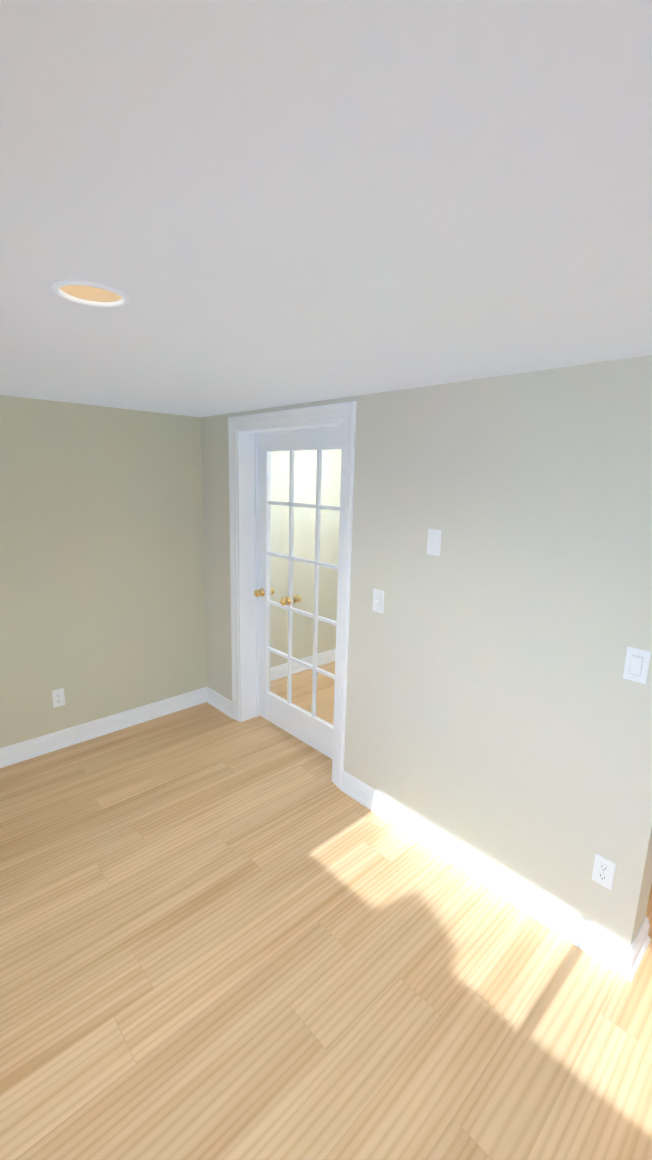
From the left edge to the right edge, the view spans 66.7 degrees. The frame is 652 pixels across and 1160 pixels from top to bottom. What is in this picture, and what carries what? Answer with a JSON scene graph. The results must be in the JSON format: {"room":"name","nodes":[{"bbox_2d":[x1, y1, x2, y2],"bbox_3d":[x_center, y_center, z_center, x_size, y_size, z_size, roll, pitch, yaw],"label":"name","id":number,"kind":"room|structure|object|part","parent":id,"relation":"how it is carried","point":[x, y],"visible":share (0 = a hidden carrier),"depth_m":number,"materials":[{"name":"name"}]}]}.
{"room":"empty living room","nodes":[
{"label":"empty living room","id":0,"kind":"room"},
{"bbox_2d":[0,395,341,747],"bbox_3d":[-1.223,-0.231,3.542,4.853,2.500,0.150,-9,16,-42],"label":"wall","id":1,"kind":"structure","parent":0,"point":[102,595],"depth_m":3.27,"materials":[{"name":"beige paint"}]},
{"bbox_2d":[52,688,64,707],"bbox_3d":[-1.718,0.758,3.182,0.070,0.115,0.007,-9,16,-42],"label":"electrical outlet","id":2,"kind":"object","parent":1,"relation":"attached to","point":[58,696],"visible":1,"depth_m":3.18,"materials":[{"name":"white plastic"}]},
{"bbox_2d":[0,688,203,767],"bbox_3d":[-1.939,1.074,3.029,2.745,0.115,0.026,-9,16,-42],"label":"baseboard","id":3,"kind":"structure","parent":1,"relation":"attached to","point":[25,750],"depth_m":3.37,"materials":[{"name":"white wood"}]},
{"bbox_2d":[270,648,335,680],"bbox_3d":[-0.167,0.781,4.669,1.738,0.115,0.026,-9,16,-42],"label":"baseboard","id":4,"kind":"structure","parent":1,"relation":"attached to","point":[322,660],"depth_m":4.58,"materials":[{"name":"white wood"}]},
{"bbox_2d":[0,661,651,1159],"bbox_3d":[1.373,1.700,0.977,4.995,0.120,7.980,-9,16,-42],"label":"floor","id":5,"kind":"structure","parent":0,"point":[224,937],"depth_m":1.77,"materials":[{"name":"brown wood"}]},
{"bbox_2d":[0,0,651,416],"bbox_3d":[0.674,-0.505,-0.204,2.917,0.300,7.980,-9,16,-42],"label":"ceiling","id":6,"kind":"structure","parent":0,"point":[252,204],"depth_m":0.72,"materials":[{"name":"white paint"}]},
{"bbox_2d":[51,280,129,307],"bbox_3d":[-0.539,-0.697,1.135,0.164,0.088,0.164,-9,16,-42],"label":"recessed light","id":7,"kind":"object","parent":6,"relation":"in","point":[89,293],"visible":0.38,"depth_m":1.18,"materials":[{"name":"white plastic"}]},
{"bbox_2d":[201,355,651,945],"bbox_3d":[0.180,0.037,2.731,0.190,2.370,3.010,-9,16,-42],"label":"wall","id":8,"kind":"structure","parent":0,"point":[499,709],"depth_m":2.01,"materials":[{"name":"beige paint"}]},
{"bbox_2d":[204,687,231,717],"bbox_3d":[-0.814,0.942,3.807,0.026,0.115,0.358,-9,16,-42],"label":"baseboard","id":9,"kind":"structure","parent":8,"relation":"attached to","point":[218,701],"depth_m":3.82,"materials":[{"name":"white wood"}]},
{"bbox_2d":[228,401,356,788],"bbox_3d":[-0.203,0.061,3.135,0.216,2.142,1.144,-9,16,-42],"label":"door frame","id":10,"kind":"structure","parent":8,"relation":"attached to","point":[346,411],"depth_m":3.26,"materials":[{"name":"white wood"}]},
{"bbox_2d":[254,429,341,758],"bbox_3d":[-0.147,0.092,3.196,0.161,2.034,0.952,-9,16,-42],"label":"door","id":11,"kind":"structure","parent":8,"relation":"in","point":[313,730],"depth_m":3.27,"materials":[{"name":"white wood"}]},
{"bbox_3d":[-0.337,0.110,3.404,0.161,0.062,0.356,-9,16,-42],"label":"door knob","id":12,"kind":"part","parent":11,"relation":"part of","materials":[{"name":"gold metal"}]},
{"bbox_2d":[372,589,383,612],"bbox_3d":[0.258,0.107,2.503,0.020,0.115,0.070,-9,16,-42],"label":"light switch","id":13,"kind":"object","parent":8,"relation":"attached to","point":[378,600],"visible":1,"depth_m":2.50,"materials":[{"name":"white plastic"}]},
{"bbox_2d":[427,529,441,555],"bbox_3d":[0.484,-0.169,2.221,0.006,0.115,0.070,-9,16,-42],"label":"blank wall plate","id":14,"kind":"object","parent":8,"relation":"attached to","point":[434,542],"visible":1,"depth_m":2.22,"materials":[{"name":"white plastic"}]},
{"bbox_2d":[340,770,647,981],"bbox_3d":[0.607,1.281,2.333,0.026,0.115,1.504,-9,16,-42],"label":"baseboard","id":15,"kind":"structure","parent":8,"relation":"attached to","point":[618,956],"depth_m":2.14,"materials":[{"name":"white wood"}]},
{"bbox_2d":[591,853,615,890],"bbox_3d":[1.035,1.090,1.849,0.007,0.115,0.070,-9,16,-42],"label":"outlet","id":16,"kind":"object","parent":8,"relation":"attached to","point":[603,873],"visible":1,"depth_m":1.84,"materials":[{"name":"white plastic"}]},
{"bbox_2d":[623,647,650,683],"bbox_3d":[1.054,0.290,1.682,0.012,0.115,0.070,-9,16,-42],"label":"rocker light switch","id":17,"kind":"object","parent":8,"relation":"attached to","point":[636,666],"visible":1,"depth_m":1.68,"materials":[{"name":"white plastic"}]},
{"bbox_2d":[634,916,650,946],"bbox_3d":[0.845,1.275,2.393,0.026,0.115,1.266,-9,16,-42],"label":"baseboard","id":18,"kind":"structure","parent":8,"relation":"attached to","point":[642,936],"depth_m":1.91,"materials":[{"name":"white wood"}]}
]}

